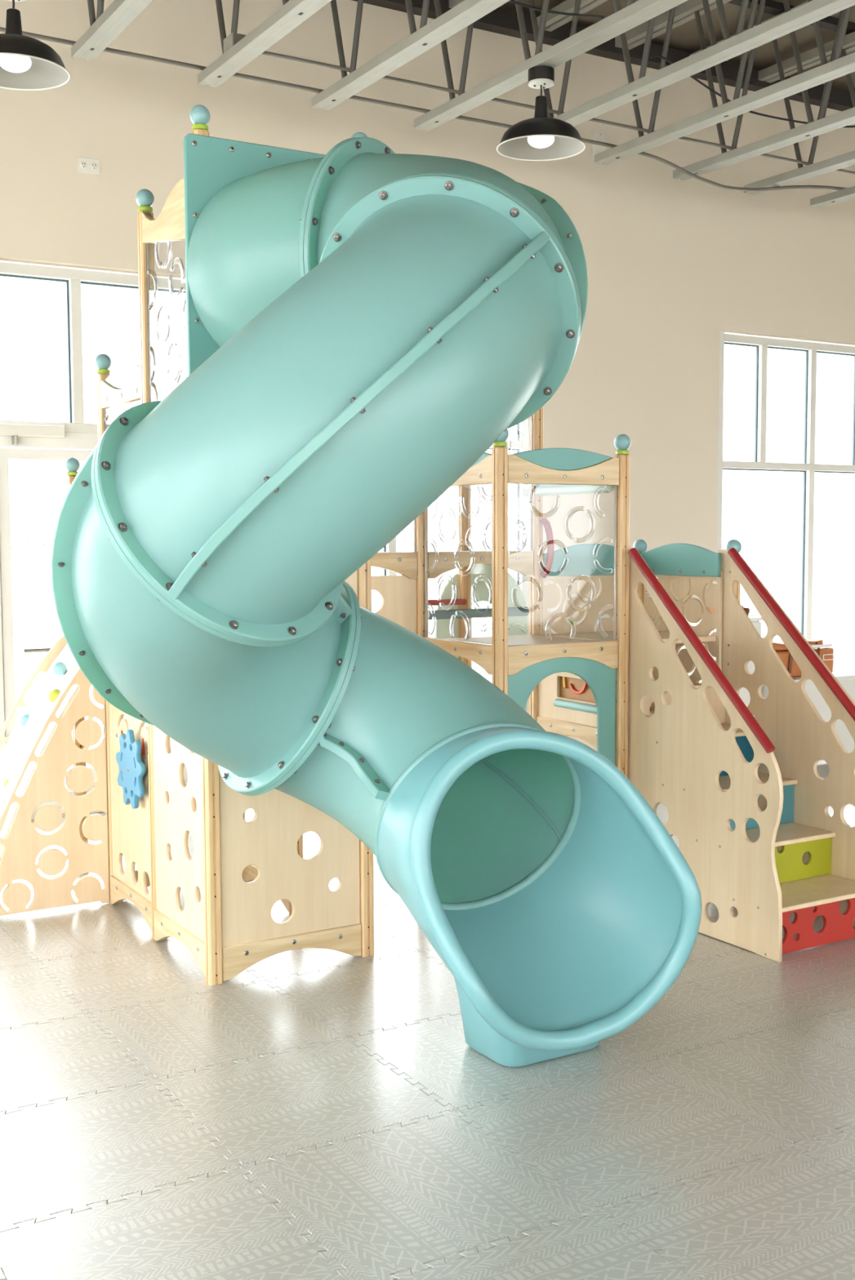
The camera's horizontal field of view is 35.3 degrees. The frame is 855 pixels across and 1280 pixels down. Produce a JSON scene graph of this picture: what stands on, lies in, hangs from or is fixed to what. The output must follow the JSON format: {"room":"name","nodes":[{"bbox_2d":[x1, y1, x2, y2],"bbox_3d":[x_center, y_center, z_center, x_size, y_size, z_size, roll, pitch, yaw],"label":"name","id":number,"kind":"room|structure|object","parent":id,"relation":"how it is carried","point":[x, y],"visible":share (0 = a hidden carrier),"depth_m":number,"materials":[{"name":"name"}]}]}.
{"room":"indoor playground","nodes":[
{"label":"indoor playground","id":0,"kind":"room"},
{"bbox_2d":[0,760,854,1279],"bbox_3d":[3.401,1.265,3.884,15.800,0.150,11.450,-3,5,-31],"label":"floor","id":1,"kind":"structure","parent":0,"point":[306,1113],"depth_m":3.46,"materials":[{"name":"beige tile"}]},
{"bbox_2d":[0,635,109,915],"bbox_3d":[-1.686,0.536,5.588,0.586,1.071,0.601,-3,5,-31],"label":"ramp","id":2,"kind":"object","parent":1,"relation":"on","point":[38,753],"visible":1,"depth_m":5.40,"materials":[{"name":"beige wood"}]},
{"bbox_2d":[64,104,373,985],"bbox_3d":[-0.923,-0.348,5.307,0.648,2.881,1.801,-3,5,-31],"label":"tower","id":3,"kind":"object","parent":1,"relation":"on","point":[240,868],"visible":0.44,"depth_m":4.71,"materials":[{"name":"brown wood"}]},
{"bbox_2d":[51,133,701,1067],"bbox_3d":[-0.266,-0.172,3.729,1.532,2.768,1.592,-3,5,-31],"label":"slide","id":4,"kind":"object","parent":1,"relation":"on","point":[366,320],"visible":1,"depth_m":3.45,"materials":[{"name":"teal plastic"}]},
{"bbox_2d":[371,405,631,777],"bbox_3d":[0.145,-0.287,5.621,1.514,2.701,1.232,-3,5,-31],"label":"tower","id":5,"kind":"object","parent":1,"relation":"on","point":[576,689],"visible":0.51,"depth_m":5.33,"materials":[{"name":"brown wood"}]},
{"bbox_2d":[542,539,854,962],"bbox_3d":[1.114,0.336,5.435,0.684,1.481,1.454,-3,5,-31],"label":"staircase","id":6,"kind":"structure","parent":1,"relation":"on","point":[742,791],"depth_m":5.20,"materials":[{"name":"brown wood"}]},
{"bbox_2d":[677,615,762,706],"bbox_3d":[1.847,0.326,8.748,0.435,0.962,0.530,-3,5,-31],"label":"base cabinet","id":7,"kind":"object","parent":1,"relation":"on","point":[744,694],"visible":0.09,"depth_m":8.58,"materials":[{"name":"white laminate"}]},
{"bbox_2d":[706,604,749,615],"bbox_3d":[1.920,-0.198,8.634,0.210,0.096,0.252,-3,5,-31],"label":"satchel","id":8,"kind":"object","parent":7,"relation":"on","point":[746,610],"visible":0.06,"depth_m":8.59,"materials":[{"name":"leather"}]},
{"bbox_2d":[760,662,854,760],"bbox_3d":[3.935,0.427,9.969,4.380,0.555,0.620,-3,5,-31],"label":"base cabinet","id":9,"kind":"object","parent":1,"relation":"on","point":[844,673],"depth_m":8.92,"materials":[{"name":"white laminate"}]},
{"bbox_2d":[772,637,833,676],"bbox_3d":[2.418,0.094,8.948,0.560,0.273,0.336,-3,5,-31],"label":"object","id":10,"kind":"object","parent":9,"relation":"on","point":[825,653],"visible":0.3,"depth_m":8.83,"materials":[{"name":"leather"}]},
{"bbox_2d":[791,662,854,683],"bbox_3d":[3.934,0.166,9.949,4.380,0.030,0.620,-3,5,-31],"label":"countertop","id":11,"kind":"structure","parent":9,"relation":"on","point":[844,671],"depth_m":9.09,"materials":[{"name":"white laminate"}]},
{"bbox_2d":[0,0,854,820],"bbox_3d":[0.432,-1.768,8.612,15.790,5.210,0.183,-3,5,-31],"label":"wall","id":12,"kind":"structure","parent":0,"point":[672,264],"depth_m":8.81,"materials":[{"name":"paint"}]},
{"bbox_2d":[76,156,99,175],"bbox_3d":[-1.794,-2.511,7.106,0.120,0.080,0.013,-3,5,-31],"label":"wall outlet","id":13,"kind":"object","parent":12,"relation":"attached to","point":[85,165],"visible":1,"depth_m":7.11,"materials":[{"name":"white plastic"}]},
{"bbox_2d":[80,161,87,168],"bbox_3d":[-1.816,-2.510,7.089,0.036,0.036,0.005,-3,5,-31],"label":"receptacle","id":14,"kind":"object","parent":13,"relation":"attached to","point":[82,164],"depth_m":7.09,"materials":[{"name":"white plastic"}]},
{"bbox_2d":[90,162,97,169],"bbox_3d":[-1.768,-2.512,7.118,0.036,0.036,0.005,-3,5,-31],"label":"receptacle","id":15,"kind":"object","parent":13,"relation":"attached to","point":[93,165],"depth_m":7.12,"materials":[{"name":"white plastic"}]},
{"bbox_2d":[0,262,528,806],"bbox_3d":[-2.204,-0.541,7.087,6.620,2.880,0.100,-3,5,-31],"label":"window","id":16,"kind":"structure","parent":12,"relation":"in","point":[73,278],"depth_m":7.18,"materials":[{"name":"white"}]},
{"bbox_2d":[0,423,187,792],"bbox_3d":[-2.482,-0.102,6.908,3.264,2.022,0.145,-3,5,-31],"label":"door","id":17,"kind":"structure","parent":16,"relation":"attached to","point":[28,437],"depth_m":7.08,"materials":[{"name":"white"}]},
{"bbox_2d":[591,132,604,155],"bbox_3d":[1.121,-3.243,8.781,0.080,0.140,0.047,-3,5,-31],"label":"wall box","id":18,"kind":"object","parent":12,"relation":"attached to","point":[597,136],"visible":0.66,"depth_m":8.76,"materials":[{"name":"white plastic"}]},
{"bbox_2d":[352,0,853,111],"bbox_3d":[0.320,-3.826,8.226,18.000,0.115,0.104,-3,5,-31],"label":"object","id":19,"kind":"structure","parent":12,"relation":"attached to","point":[501,20],"depth_m":8.73,"materials":[{"name":"grey metal"}]},
{"bbox_2d":[715,329,854,639],"bbox_3d":[3.643,-0.975,10.566,3.750,2.600,0.098,-3,5,-31],"label":"window","id":20,"kind":"structure","parent":12,"relation":"in","point":[806,468],"depth_m":9.98,"materials":[{"name":"white"}]},
{"bbox_2d":[499,0,854,91],"bbox_3d":[3.377,-3.543,3.128,18.000,0.085,12.000,-3,5,-31],"label":"ceiling","id":21,"kind":"structure","parent":0,"point":[685,37],"depth_m":8.74,"materials":[{"name":"metal"}]},
{"bbox_2d":[71,0,152,61],"bbox_3d":[0.280,-2.954,3.037,0.122,1.021,8.950,-3,5,-31],"label":"roof truss","id":22,"kind":"object","parent":21,"relation":"attached to","point":[108,24],"visible":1,"depth_m":5.88,"materials":[{"name":"metal"}]},
{"bbox_2d":[0,0,70,90],"bbox_3d":[-1.633,-2.426,5.300,0.424,0.363,0.424,-3,5,-31],"label":"pendant lamp","id":23,"kind":"object","parent":22,"relation":"hanging from","point":[27,63],"visible":1,"depth_m":5.29,"materials":[{"name":"black metal"}]},
{"bbox_2d":[197,0,331,87],"bbox_3d":[0.823,-2.982,3.361,0.121,1.021,8.950,-3,5,-31],"label":"roof truss","id":24,"kind":"object","parent":21,"relation":"attached to","point":[292,13],"visible":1,"depth_m":6.06,"materials":[{"name":"metal"}]},
{"bbox_2d":[223,31,245,53],"bbox_3d":[-0.882,-2.781,6.289,0.112,0.080,0.114,-3,5,-31],"label":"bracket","id":25,"kind":"object","parent":24,"relation":"on","point":[233,38],"visible":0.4,"depth_m":6.23,"materials":[{"name":"metal"}]},
{"bbox_2d":[508,0,604,17],"bbox_3d":[-0.145,-2.971,5.959,2.204,0.056,0.100,-3,5,-28],"label":"cable","id":26,"kind":"object","parent":24,"relation":"attached to","point":[510,1],"visible":0.96,"depth_m":6.40,"materials":[{"name":"black plastic"}]},
{"bbox_2d":[311,0,509,110],"bbox_3d":[1.367,-3.009,3.686,0.122,1.021,8.950,-3,5,-31],"label":"roof truss","id":27,"kind":"object","parent":21,"relation":"attached to","point":[466,12],"visible":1,"depth_m":6.19,"materials":[{"name":"metal"}]},
{"bbox_2d":[413,0,687,130],"bbox_3d":[1.911,-3.037,4.010,0.122,1.021,8.950,-3,5,-31],"label":"roof truss","id":28,"kind":"object","parent":21,"relation":"attached to","point":[633,14],"visible":0.8,"depth_m":6.34,"materials":[{"name":"metal"}]},
{"bbox_2d":[496,65,585,160],"bbox_3d":[0.539,-2.518,6.369,0.424,0.363,0.424,-3,5,-31],"label":"pendant lamp","id":29,"kind":"object","parent":28,"relation":"hanging from","point":[540,137],"visible":1,"depth_m":6.34,"materials":[{"name":"black metal"}]},
{"bbox_2d":[448,0,854,126],"bbox_3d":[2.455,-3.064,4.335,0.120,1.021,8.950,-3,5,-31],"label":"roof truss","id":30,"kind":"object","parent":21,"relation":"attached to","point":[813,11],"visible":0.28,"depth_m":6.38,"materials":[{"name":"metal"}]},
{"bbox_2d":[536,0,854,164],"bbox_3d":[2.999,-3.091,4.660,0.120,1.021,8.950,-3,5,-31],"label":"roof truss","id":31,"kind":"object","parent":21,"relation":"attached to","point":[839,66],"visible":0.87,"depth_m":7.09,"materials":[{"name":"metal"}]},
{"bbox_2d":[0,26,846,191],"bbox_3d":[-0.123,-2.772,7.104,10.000,0.174,0.032,-3,5,-31],"label":"conduit","id":32,"kind":"object","parent":31,"relation":"attached to","point":[46,37],"visible":0.76,"depth_m":7.03,"materials":[{"name":"metal"}]},
{"bbox_2d":[261,50,854,174],"bbox_3d":[1.952,-2.913,8.001,6.510,0.046,0.026,-3,5,-31],"label":"conduit","id":33,"kind":"object","parent":31,"relation":"attached to","point":[267,53],"visible":0.6,"depth_m":7.10,"materials":[{"name":"metal"}]},
{"bbox_2d":[649,53,854,127],"bbox_3d":[2.199,-3.118,7.718,2.051,0.284,0.103,-2,5,-16],"label":"cable","id":34,"kind":"object","parent":31,"relation":"hanging from","point":[655,55],"visible":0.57,"depth_m":7.62,"materials":[{"name":"black plastic"}]},
{"bbox_2d":[614,0,854,180],"bbox_3d":[3.543,-3.119,4.984,0.120,1.021,8.950,-3,5,-31],"label":"roof truss","id":35,"kind":"object","parent":21,"relation":"attached to","point":[689,10],"visible":0.91,"depth_m":7.83,"materials":[{"name":"metal"}]},
{"bbox_2d":[688,0,854,194],"bbox_3d":[4.087,-3.146,5.309,0.122,1.021,8.950,-3,5,-31],"label":"roof truss","id":36,"kind":"object","parent":21,"relation":"attached to","point":[846,159],"visible":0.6,"depth_m":8.29,"materials":[{"name":"metal"}]},
{"bbox_2d":[757,31,854,207],"bbox_3d":[4.631,-3.173,5.633,0.121,1.021,8.950,-3,5,-31],"label":"roof truss","id":37,"kind":"object","parent":21,"relation":"attached to","point":[810,58],"visible":0.84,"depth_m":8.92,"materials":[{"name":"metal"}]},
{"label":"outside","id":38,"kind":"structure","parent":0,"visible":0},
{"bbox_2d":[11,551,854,768],"bbox_3d":[-0.718,1.385,4.546,180.000,0.140,180.000,-3,5,-31],"label":"ground","id":39,"kind":"structure","parent":38,"point":[36,623],"depth_m":32.53,"materials":[{"name":"white"}]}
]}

